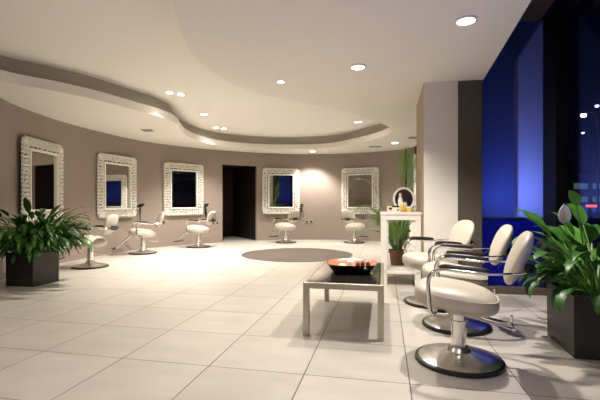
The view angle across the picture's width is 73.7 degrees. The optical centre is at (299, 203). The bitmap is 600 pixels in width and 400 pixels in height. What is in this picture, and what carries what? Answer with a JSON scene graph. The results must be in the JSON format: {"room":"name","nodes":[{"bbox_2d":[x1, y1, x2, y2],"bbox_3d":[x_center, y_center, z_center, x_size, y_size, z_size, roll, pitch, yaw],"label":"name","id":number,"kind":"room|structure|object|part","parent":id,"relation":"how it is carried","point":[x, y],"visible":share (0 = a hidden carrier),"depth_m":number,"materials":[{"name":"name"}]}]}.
{"room":"salon","nodes":[
{"label":"salon","id":0,"kind":"room"},
{"bbox_2d":[0,98,221,272],"bbox_3d":[-3.105,-0.415,3.677,2.161,2.830,13.744,0,0,0],"label":"wall","id":1,"kind":"structure","parent":0,"point":[81,146],"depth_m":7.67,"materials":[{"name":"beige paint"}]},
{"bbox_2d":[21,135,63,222],"bbox_3d":[-3.986,-0.355,6.237,0.058,1.281,1.085,0,0,-2],"label":"wall mirror","id":2,"kind":"object","parent":1,"relation":"attached to","point":[42,162],"visible":0.73,"depth_m":6.19,"materials":[{"name":"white mirror"}]},
{"bbox_3d":[-3.991,-0.355,6.237,0.045,0.944,0.734,0,0,-2],"label":"moulding","id":3,"kind":"part","parent":2,"relation":"part of","materials":[{"name":"white"}]},
{"bbox_2d":[32,151,55,209],"bbox_3d":[-4.003,-0.355,6.237,0.008,0.904,0.694,0,0,-2],"label":"mirror glass","id":4,"kind":"object","parent":2,"relation":"attached to","point":[43,162],"depth_m":6.24,"materials":[{"name":"silver metal"}]},
{"bbox_2d":[0,239,222,279],"bbox_3d":[-3.042,0.958,3.668,2.046,0.085,13.559,0,0,0],"label":"baseboard","id":5,"kind":"structure","parent":1,"relation":"attached to","point":[81,256],"depth_m":8.52,"materials":[{"name":"beige"}]},
{"bbox_2d":[97,152,136,217],"bbox_3d":[-3.702,-0.355,8.147,0.058,1.281,1.085,0,0,19],"label":"wall mirror","id":6,"kind":"object","parent":1,"relation":"attached to","point":[116,174],"visible":0.98,"depth_m":8.12,"materials":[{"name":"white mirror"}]},
{"bbox_3d":[-3.706,-0.355,8.149,0.045,0.944,0.734,0,0,19],"label":"moulding","id":7,"kind":"part","parent":6,"relation":"part of","materials":[{"name":"white"}]},
{"bbox_2d":[106,164,129,207],"bbox_3d":[-3.718,-0.355,8.153,0.008,0.904,0.694,0,0,19],"label":"mirror glass","id":8,"kind":"object","parent":6,"relation":"attached to","point":[117,175],"depth_m":8.14,"materials":[{"name":"silver metal"}]},
{"bbox_2d":[137,203,144,219],"bbox_3d":[-3.480,0.175,8.759,0.177,0.380,0.121,0,0,22],"label":"hair dryer","id":9,"kind":"object","parent":1,"relation":"attached to","point":[139,206],"visible":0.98,"depth_m":8.74,"materials":[{"name":"black plastic"}]},
{"bbox_2d":[163,162,203,215],"bbox_3d":[-2.806,-0.355,9.717,0.058,1.281,1.085,0,0,45],"label":"wall mirror","id":10,"kind":"object","parent":1,"relation":"attached to","point":[183,183],"visible":0.99,"depth_m":9.70,"materials":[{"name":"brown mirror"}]},
{"bbox_2d":[172,171,195,207],"bbox_3d":[-2.818,-0.355,9.729,0.008,0.904,0.694,0,0,45],"label":"mirror glass","id":11,"kind":"object","parent":10,"relation":"attached to","point":[183,182],"depth_m":9.71,"materials":[{"name":"black mirror"}]},
{"bbox_3d":[-2.809,-0.355,9.720,0.045,0.944,0.734,0,0,45],"label":"moulding","id":12,"kind":"part","parent":10,"relation":"part of","materials":[{"name":"white wood"}]},
{"bbox_2d":[0,0,380,136],"bbox_3d":[-1.058,-1.760,5.235,4.572,0.060,10.666,0,0,15],"label":"ceiling","id":13,"kind":"structure","parent":0,"point":[140,46],"depth_m":4.82,"materials":[{"name":"white paint"}]},
{"bbox_2d":[222,165,254,239],"bbox_3d":[-2.134,-0.080,11.604,1.172,2.160,1.850,0,0,-30],"label":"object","id":14,"kind":"structure","parent":0,"point":[244,176],"depth_m":11.74,"materials":[{"name":"black"}]},
{"bbox_2d":[222,170,233,235],"bbox_3d":[-2.469,-0.020,12.180,0.960,2.020,0.102,0,0,-30],"label":"door","id":15,"kind":"structure","parent":14,"relation":"in","point":[227,176],"depth_m":12.32,"materials":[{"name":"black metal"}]},
{"bbox_2d":[0,0,530,153],"bbox_3d":[-0.463,-1.462,3.556,7.325,0.125,15.512,0,0,0],"label":"ceiling","id":16,"kind":"structure","parent":0,"point":[312,46],"depth_m":3.90,"materials":[{"name":"white paint"}]},
{"bbox_2d":[141,129,153,131],"bbox_3d":[-2.885,-1.391,7.568,0.200,0.018,0.160,0,0,0],"label":"ceiling vent","id":17,"kind":"object","parent":16,"relation":"in","point":[144,130],"visible":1,"depth_m":7.55,"materials":[{"name":"grey metal"}]},
{"bbox_2d":[0,55,388,144],"bbox_3d":[-1.058,-1.630,5.235,4.492,0.220,10.586,0,0,15],"label":"cove","id":18,"kind":"object","parent":16,"relation":"attached to","point":[8,64],"visible":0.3,"depth_m":6.22,"materials":[{"name":"beige paint"}]},
{"bbox_2d":[349,64,366,69],"bbox_3d":[0.591,-1.393,4.073,0.174,0.013,0.174,0,0,0],"label":"recessed light","id":19,"kind":"object","parent":16,"relation":"in","point":[354,66],"visible":1,"depth_m":4.05,"materials":[{"name":"white plastic"}]},
{"bbox_2d":[454,15,477,25],"bbox_3d":[1.263,-1.393,3.043,0.174,0.013,0.174,0,0,0],"label":"recessed light","id":20,"kind":"object","parent":16,"relation":"in","point":[465,20],"visible":1,"depth_m":3.03,"materials":[{"name":"white plastic"}]},
{"bbox_2d":[0,236,599,399],"bbox_3d":[0.000,1.050,4.500,9.400,0.100,18.000,0,0,0],"label":"floor","id":21,"kind":"structure","parent":0,"point":[180,322],"depth_m":3.02,"materials":[{"name":"tile"}]},
{"bbox_2d":[6,250,58,286],"bbox_3d":[-3.363,0.800,5.042,0.400,0.400,0.400,0,0,12],"label":"planter","id":22,"kind":"object","parent":21,"relation":"on","point":[21,273],"depth_m":4.87,"materials":[{"name":"black"}]},
{"bbox_2d":[0,198,97,286],"bbox_3d":[-3.265,0.463,5.016,1.426,1.074,1.292,0,0,42],"label":"peace lily","id":23,"kind":"object","parent":21,"relation":"on","point":[32,260],"visible":1,"depth_m":4.84,"materials":[{"name":"plant"}]},
{"bbox_2d":[59,214,119,269],"bbox_3d":[-3.402,0.581,6.352,0.996,0.837,0.573,0,0,2],"label":"salon chair","id":24,"kind":"object","parent":21,"relation":"on","point":[110,223],"visible":0.73,"depth_m":6.26,"materials":[{"name":"leather"}]},
{"bbox_3d":[-3.348,0.586,6.351,0.500,0.196,0.492,0,0,2],"label":"seat","id":25,"kind":"part","parent":24,"relation":"part of","materials":[{"name":"white leather"}]},
{"bbox_3d":[-2.995,0.325,6.340,0.158,0.325,0.372,0,0,2],"label":"backrest","id":26,"kind":"part","parent":24,"relation":"part of","materials":[{"name":"white leather"}]},
{"bbox_2d":[111,212,164,254],"bbox_3d":[-3.242,0.581,8.063,0.996,0.837,0.573,0,0,-30],"label":"salon chair","id":27,"kind":"object","parent":21,"relation":"on","point":[141,233],"visible":1,"depth_m":7.96,"materials":[{"name":"white leather"}]},
{"bbox_3d":[-3.196,0.586,8.091,0.500,0.196,0.492,0,0,-30],"label":"seat","id":28,"kind":"part","parent":27,"relation":"part of","materials":[{"name":"white leather"}]},
{"bbox_3d":[-3.055,0.514,7.875,0.334,0.294,0.052,0,0,-30],"label":"armrest","id":29,"kind":"part","parent":27,"relation":"part of","materials":[{"name":"silver metal"}]},
{"bbox_3d":[-2.891,0.325,8.270,0.158,0.325,0.372,0,0,-30],"label":"backrest","id":30,"kind":"part","parent":27,"relation":"part of","materials":[{"name":"white leather"}]},
{"bbox_2d":[174,211,216,247],"bbox_3d":[-2.429,0.581,9.319,0.996,0.837,0.573,0,0,16],"label":"salon chair","id":31,"kind":"object","parent":21,"relation":"on","point":[198,229],"visible":1,"depth_m":9.14,"materials":[{"name":"white leather"}]},
{"bbox_3d":[-2.377,0.586,9.305,0.500,0.196,0.492,0,0,16],"label":"seat","id":32,"kind":"part","parent":31,"relation":"part of","materials":[{"name":"white leather"}]},
{"bbox_3d":[-2.037,0.325,9.210,0.158,0.325,0.372,0,0,16],"label":"backrest","id":33,"kind":"part","parent":31,"relation":"part of","materials":[{"name":"white leather"}]},
{"bbox_2d":[269,210,300,242],"bbox_3d":[-0.417,0.581,10.454,0.573,0.837,0.996,0,0,-41],"label":"salon chair","id":34,"kind":"object","parent":21,"relation":"on","point":[293,216],"visible":1,"depth_m":10.22,"materials":[{"name":"white leather"}]},
{"bbox_3d":[-0.382,0.586,10.414,0.492,0.196,0.500,0,0,-41],"label":"seat","id":35,"kind":"part","parent":34,"relation":"part of","materials":[{"name":"white leather"}]},
{"bbox_3d":[-0.151,0.325,10.146,0.372,0.325,0.158,0,0,-41],"label":"backrest","id":36,"kind":"part","parent":34,"relation":"part of","materials":[{"name":"white leather"}]},
{"bbox_2d":[241,248,352,261],"bbox_3d":[-0.060,0.998,7.970,2.200,0.004,2.200,0,0,0],"label":"mat","id":37,"kind":"object","parent":21,"relation":"on","point":[278,254],"visible":0.96,"depth_m":7.88,"materials":[{"name":"beige fabric"}]},
{"bbox_2d":[303,261,383,340],"bbox_3d":[0.435,0.795,3.535,0.600,0.409,1.160,0,0,12],"label":"table","id":38,"kind":"object","parent":21,"relation":"on","point":[324,277],"visible":0.94,"depth_m":3.02,"materials":[{"name":"silver metal"}]},
{"bbox_3d":[0.049,0.819,3.047,0.045,0.362,0.045,0,0,12],"label":"leg","id":39,"kind":"part","parent":38,"relation":"part of","materials":[{"name":"silver metal"}]},
{"bbox_3d":[0.278,0.819,4.138,0.045,0.362,0.045,0,0,12],"label":"leg","id":40,"kind":"part","parent":38,"relation":"part of","materials":[{"name":"silver metal"}]},
{"bbox_3d":[0.435,0.615,3.535,0.600,0.045,1.160,0,0,12],"label":"table frame","id":41,"kind":"part","parent":38,"relation":"part of","materials":[{"name":"silver metal"}]},
{"bbox_2d":[327,259,376,273],"bbox_3d":[0.455,0.551,3.520,0.434,0.079,0.434,0,0,7],"label":"bowl","id":42,"kind":"object","parent":38,"relation":"on","point":[333,264],"visible":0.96,"depth_m":3.37,"materials":[{"name":"black ceramic"}]},
{"bbox_2d":[347,260,354,265],"bbox_3d":[0.445,0.538,3.510,0.068,0.080,0.068,0,0,0],"label":"candle","id":43,"kind":"object","parent":42,"relation":"in","point":[349,262],"visible":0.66,"depth_m":3.48,"materials":[{"name":"beige wax"}]},
{"bbox_3d":[0.592,0.819,2.932,0.045,0.362,0.045,0,0,12],"label":"leg","id":44,"kind":"part","parent":38,"relation":"part of","materials":[{"name":"silver metal"}]},
{"bbox_2d":[341,210,368,243],"bbox_3d":[1.451,0.581,10.409,0.573,0.837,0.996,0,0,35],"label":"salon chair","id":45,"kind":"object","parent":21,"relation":"on","point":[349,219],"visible":0.98,"depth_m":10.15,"materials":[{"name":"white leather"}]},
{"bbox_3d":[1.220,0.325,10.074,0.372,0.325,0.158,0,0,35],"label":"backrest","id":46,"kind":"part","parent":45,"relation":"part of","materials":[{"name":"white leather"}]},
{"bbox_3d":[1.420,0.586,10.365,0.492,0.196,0.500,0,0,35],"label":"seat","id":47,"kind":"part","parent":45,"relation":"part of","materials":[{"name":"white leather"}]},
{"bbox_2d":[347,147,416,265],"bbox_3d":[1.441,0.028,6.400,1.374,1.944,0.999,0,0,0],"label":"potted palm","id":48,"kind":"object","parent":21,"relation":"on","point":[396,253],"visible":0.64,"depth_m":6.41,"materials":[{"name":"plant"}]},
{"bbox_2d":[389,249,406,265],"bbox_3d":[1.555,0.862,6.380,0.290,0.277,0.290,0,0,0],"label":"pot","id":49,"kind":"object","parent":48,"relation":"attached to","point":[396,255],"depth_m":6.28,"materials":[{"name":"ceramic"}]},
{"bbox_2d":[380,211,421,284],"bbox_3d":[1.279,0.550,5.110,0.500,0.900,0.500,0,0,12],"label":"console table","id":50,"kind":"object","parent":21,"relation":"on","point":[414,218],"visible":0.84,"depth_m":4.89,"materials":[{"name":"white paint"}]},
{"bbox_3d":[1.038,0.565,4.946,0.075,0.870,0.060,0,0,12],"label":"leg","id":51,"kind":"part","parent":50,"relation":"part of","materials":[{"name":"white paint"}]},
{"bbox_2d":[387,206,391,211],"bbox_3d":[1.136,0.062,5.037,0.075,0.075,0.052,0,0,6],"label":"carton","id":52,"kind":"object","parent":50,"relation":"on","point":[389,208],"visible":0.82,"depth_m":5.01,"materials":[{"name":"beige cardboard"}]},
{"bbox_2d":[398,193,402,207],"bbox_3d":[1.258,-0.017,5.012,0.060,0.232,0.059,0,0,0],"label":"bottle","id":53,"kind":"object","parent":50,"relation":"on","point":[400,199],"visible":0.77,"depth_m":5.00,"materials":[{"name":"white plastic"}]},
{"bbox_2d":[400,202,403,211],"bbox_3d":[1.264,0.036,4.939,0.045,0.126,0.044,0,0,0],"label":"bottle","id":54,"kind":"object","parent":50,"relation":"on","point":[402,204],"visible":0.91,"depth_m":4.92,"materials":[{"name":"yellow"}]},
{"bbox_2d":[393,187,414,206],"bbox_3d":[1.336,-0.059,5.139,0.279,0.318,0.140,0,0,12],"label":"vanity mirror","id":55,"kind":"object","parent":50,"relation":"on","point":[407,193],"visible":0.54,"depth_m":5.16,"materials":[{"name":"white paint"}]},
{"bbox_2d":[387,265,420,274],"bbox_3d":[1.279,0.840,5.110,0.470,0.030,0.480,0,0,12],"label":"shelf","id":56,"kind":"object","parent":50,"relation":"attached to","point":[391,269],"depth_m":4.96,"materials":[{"name":"white paint"}]},
{"bbox_2d":[403,199,406,211],"bbox_3d":[1.308,0.021,4.981,0.050,0.158,0.049,0,0,0],"label":"bottle","id":57,"kind":"object","parent":50,"relation":"on","point":[404,203],"visible":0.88,"depth_m":4.96,"materials":[{"name":"beige plastic"}]},
{"bbox_2d":[406,206,412,211],"bbox_3d":[1.353,0.065,4.951,0.078,0.069,0.076,0,0,0],"label":"jar","id":58,"kind":"object","parent":50,"relation":"on","point":[408,209],"visible":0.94,"depth_m":4.92,"materials":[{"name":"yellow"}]},
{"bbox_3d":[1.434,0.565,4.863,0.075,0.870,0.060,0,0,12],"label":"leg","id":59,"kind":"part","parent":50,"relation":"part of","materials":[{"name":"white paint"}]},
{"bbox_2d":[402,220,476,308],"bbox_3d":[1.401,0.581,4.053,0.697,0.837,0.573,0,0,-9],"label":"salon chair","id":60,"kind":"object","parent":21,"relation":"on","point":[462,232],"visible":0.61,"depth_m":3.96,"materials":[{"name":"white leather"}]},
{"bbox_3d":[1.277,0.514,4.292,0.334,0.294,0.052,0,0,-9],"label":"armrest","id":61,"kind":"part","parent":60,"relation":"part of","materials":[{"name":"silver metal"}]},
{"bbox_3d":[1.307,0.586,4.037,0.500,0.196,0.492,0,0,-9],"label":"seat","id":62,"kind":"part","parent":60,"relation":"part of","materials":[{"name":"white leather"}]},
{"bbox_3d":[1.360,0.514,3.786,0.334,0.294,0.052,0,0,-9],"label":"armrest","id":63,"kind":"part","parent":60,"relation":"part of","materials":[{"name":"silver metal"}]},
{"bbox_3d":[1.655,0.325,4.095,0.158,0.325,0.372,0,0,-9],"label":"backrest","id":64,"kind":"part","parent":60,"relation":"part of","materials":[{"name":"white leather"}]},
{"bbox_2d":[422,224,512,336],"bbox_3d":[1.355,0.581,3.260,0.697,0.837,0.573,0,0,15],"label":"salon chair","id":65,"kind":"object","parent":21,"relation":"on","point":[440,323],"visible":0.56,"depth_m":3.12,"materials":[{"name":"white leather"}]},
{"bbox_3d":[1.341,0.514,3.530,0.334,0.294,0.052,0,0,15],"label":"armrest","id":66,"kind":"part","parent":65,"relation":"part of","materials":[{"name":"silver metal"}]},
{"bbox_3d":[1.263,0.586,3.285,0.500,0.196,0.492,0,0,15],"label":"seat","id":67,"kind":"part","parent":65,"relation":"part of","materials":[{"name":"white leather"}]},
{"bbox_3d":[1.207,0.514,3.034,0.334,0.294,0.052,0,0,15],"label":"armrest","id":68,"kind":"part","parent":65,"relation":"part of","materials":[{"name":"silver metal"}]},
{"bbox_3d":[1.603,0.325,3.192,0.158,0.325,0.372,0,0,15],"label":"backrest","id":69,"kind":"part","parent":65,"relation":"part of","materials":[{"name":"white leather"}]},
{"bbox_2d":[414,231,536,378],"bbox_3d":[1.083,0.581,2.520,0.697,0.837,0.573,0,0,23],"label":"salon chair","id":70,"kind":"object","parent":21,"relation":"on","point":[460,299],"visible":1,"depth_m":2.39,"materials":[{"name":"leather"}]},
{"bbox_3d":[0.995,0.586,2.557,0.500,0.196,0.492,0,0,23],"label":"seat","id":71,"kind":"part","parent":70,"relation":"part of","materials":[{"name":"white leather"}]},
{"bbox_3d":[0.906,0.514,2.316,0.334,0.294,0.052,0,0,23],"label":"armrest","id":72,"kind":"part","parent":70,"relation":"part of","materials":[{"name":"silver metal"}]},
{"bbox_3d":[1.106,0.514,2.789,0.334,0.294,0.052,0,0,23],"label":"armrest","id":73,"kind":"part","parent":70,"relation":"part of","materials":[{"name":"silver metal"}]},
{"bbox_3d":[1.321,0.325,2.420,0.158,0.325,0.372,0,0,23],"label":"backrest","id":74,"kind":"part","parent":70,"relation":"part of","materials":[{"name":"white leather"}]},
{"bbox_2d":[484,190,599,359],"bbox_3d":[2.168,0.456,2.769,1.530,1.085,1.507,0,0,14],"label":"peace lily","id":75,"kind":"object","parent":21,"relation":"on","point":[573,305],"visible":0.94,"depth_m":2.70,"materials":[{"name":"plant"}]},
{"bbox_2d":[558,204,571,223],"bbox_3d":[1.742,0.065,2.639,0.080,0.130,0.032,0,0,14],"label":"flower","id":76,"kind":"object","parent":75,"relation":"on","point":[564,214],"depth_m":2.64,"materials":[{"name":"white plant"}]},
{"bbox_2d":[547,282,599,359],"bbox_3d":[2.073,0.797,2.767,0.500,0.405,0.500,0,0,14],"label":"planter","id":77,"kind":"object","parent":75,"relation":"attached to","point":[577,328],"depth_m":2.59,"materials":[{"name":"black"}]},
{"bbox_2d":[541,0,579,288],"bbox_3d":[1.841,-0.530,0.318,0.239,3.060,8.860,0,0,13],"label":"column","id":78,"kind":"structure","parent":21,"relation":"on","point":[558,27],"depth_m":4.28,"materials":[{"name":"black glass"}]},
{"bbox_2d":[222,149,404,240],"bbox_3d":[0.367,-0.415,10.848,4.874,2.830,1.051,0,0,3],"label":"wall","id":79,"kind":"structure","parent":0,"point":[320,180],"depth_m":11.14,"materials":[{"name":"beige paint"}]},
{"bbox_2d":[262,168,299,213],"bbox_3d":[-0.521,-0.355,11.059,1.085,1.281,0.058,0,0,-16],"label":"wall mirror","id":80,"kind":"object","parent":79,"relation":"attached to","point":[280,186],"visible":0.95,"depth_m":11.06,"materials":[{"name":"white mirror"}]},
{"bbox_2d":[269,175,292,206],"bbox_3d":[-0.525,-0.355,11.075,0.694,0.904,0.008,0,0,-16],"label":"mirror glass","id":81,"kind":"object","parent":80,"relation":"attached to","point":[280,186],"depth_m":11.07,"materials":[{"name":"silver metal"}]},
{"bbox_3d":[-0.522,-0.355,11.063,0.734,0.944,0.045,0,0,-16],"label":"moulding","id":82,"kind":"part","parent":80,"relation":"part of","materials":[{"name":"white"}]},
{"bbox_2d":[257,237,403,242],"bbox_3d":[0.818,0.958,10.883,3.953,0.085,0.659,0,0,11],"label":"baseboard","id":83,"kind":"structure","parent":79,"relation":"attached to","point":[258,238],"depth_m":11.12,"materials":[{"name":"beige"}]},
{"bbox_2d":[341,167,379,214],"bbox_3d":[1.627,-0.355,10.882,1.085,1.281,0.058,0,0,26],"label":"wall mirror","id":84,"kind":"object","parent":79,"relation":"attached to","point":[354,192],"visible":0.85,"depth_m":10.89,"materials":[{"name":"brown mirror"}]},
{"bbox_2d":[348,174,371,206],"bbox_3d":[1.635,-0.355,10.897,0.694,0.904,0.008,0,0,26],"label":"mirror glass","id":85,"kind":"object","parent":84,"relation":"attached to","point":[359,191],"depth_m":10.90,"materials":[{"name":"brown mirror"}]},
{"bbox_3d":[1.629,-0.355,10.886,0.734,0.944,0.045,0,0,26],"label":"moulding","id":86,"kind":"part","parent":84,"relation":"part of","materials":[{"name":"white"}]},
{"bbox_2d":[405,146,416,243],"bbox_3d":[3.040,-0.365,7.710,0.317,2.730,5.091,0,0,-5],"label":"window","id":87,"kind":"structure","parent":79,"relation":"in","point":[414,149],"depth_m":9.85,"materials":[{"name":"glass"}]},
{"bbox_3d":[2.775,-0.365,9.913,0.030,2.730,0.592,0,0,-12],"label":"patterned pane","id":88,"kind":"part","parent":87,"relation":"part of","materials":[{"name":"green glass"}]},
{"bbox_2d":[417,81,457,278],"bbox_3d":[1.730,-0.210,5.130,0.372,2.420,1.100,0,0,12],"label":"column","id":89,"kind":"structure","parent":0,"point":[437,105],"depth_m":4.60,"materials":[{"name":"beige paint"}]},
{"bbox_2d":[458,80,481,267],"bbox_3d":[2.040,-0.210,5.067,0.256,2.420,1.096,0,0,12],"label":"wall","id":90,"kind":"structure","parent":0,"point":[470,91],"depth_m":4.53,"materials":[{"name":"grey paint"}]},
{"bbox_2d":[482,20,542,286],"bbox_3d":[2.384,-0.562,4.530,0.722,2.985,0.030,0,0,10],"label":"window","id":91,"kind":"structure","parent":90,"relation":"in","point":[512,88],"depth_m":4.52,"materials":[{"name":"blue glass"}]},
{"bbox_3d":[2.386,0.555,4.540,0.722,0.750,0.010,0,0,10],"label":"pane","id":92,"kind":"part","parent":91,"relation":"part of","materials":[{"name":"blue glass"}]},
{"bbox_3d":[2.384,0.168,4.530,0.722,0.025,0.030,0,0,10],"label":"blind rail","id":93,"kind":"part","parent":91,"relation":"part of","materials":[{"name":"blue metal"}]},
{"bbox_2d":[514,20,542,216],"bbox_3d":[2.576,-0.950,4.486,0.315,2.200,0.004,0,0,10],"label":"blind","id":94,"kind":"object","parent":91,"relation":"attached to","point":[528,35],"depth_m":4.49,"materials":[{"name":"blue fabric"}]},
{"bbox_2d":[486,285,546,295],"bbox_3d":[2.378,0.965,4.496,0.722,0.070,0.160,0,0,10],"label":"baseboard","id":95,"kind":"structure","parent":90,"relation":"attached to","point":[516,290],"depth_m":4.42,"materials":[{"name":"grey"}]},
{"bbox_2d":[519,0,554,21],"bbox_3d":[1.265,-2.090,0.538,1.110,0.060,9.958,0,0,15],"label":"ceiling","id":96,"kind":"structure","parent":0,"point":[536,9],"depth_m":4.26,"materials":[{"name":"grey paint"}]},
{"label":"outside","id":97,"kind":"structure","parent":0,"visible":0},
{"bbox_2d":[574,225,599,258],"bbox_3d":[22.000,1.220,8.000,34.000,0.100,50.000,0,0,0],"label":"ground","id":98,"kind":"structure","parent":97,"point":[597,240],"depth_m":12.82,"materials":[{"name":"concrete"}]},
{"bbox_2d":[580,130,590,172],"bbox_3d":[19.283,-1.899,27.000,0.721,6.138,0.196,0,0,0],"label":"street lamp","id":99,"kind":"object","parent":98,"relation":"on","point":[582,132],"visible":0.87,"depth_m":26.97,"materials":[{"name":"black metal"}]},
{"bbox_2d":[574,173,599,224],"bbox_3d":[18.492,-0.247,23.400,8.300,2.835,3.300,0,0,0],"label":"building","id":100,"kind":"structure","parent":98,"relation":"on","point":[584,183],"depth_m":22.00,"materials":[{"name":"teal"}]},
{"bbox_2d":[578,111,598,237],"bbox_3d":[10.103,-1.045,14.000,0.721,4.431,0.196,0,0,0],"label":"street lamp","id":101,"kind":"object","parent":98,"relation":"on","point":[583,114],"visible":0.95,"depth_m":13.97,"materials":[{"name":"black"}]},
{"bbox_2d":[586,205,596,224],"bbox_3d":[10.203,0.598,14.015,0.360,1.145,0.080,0,0,0],"label":"street sign","id":102,"kind":"object","parent":98,"relation":"on","point":[590,206],"visible":0.82,"depth_m":14.03,"materials":[{"name":"red"}]},
{"bbox_3d":[10.203,0.620,14.040,0.040,1.100,0.030,0,0,0],"label":"sign post","id":103,"kind":"part","parent":102,"relation":"part of","materials":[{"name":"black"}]}
]}

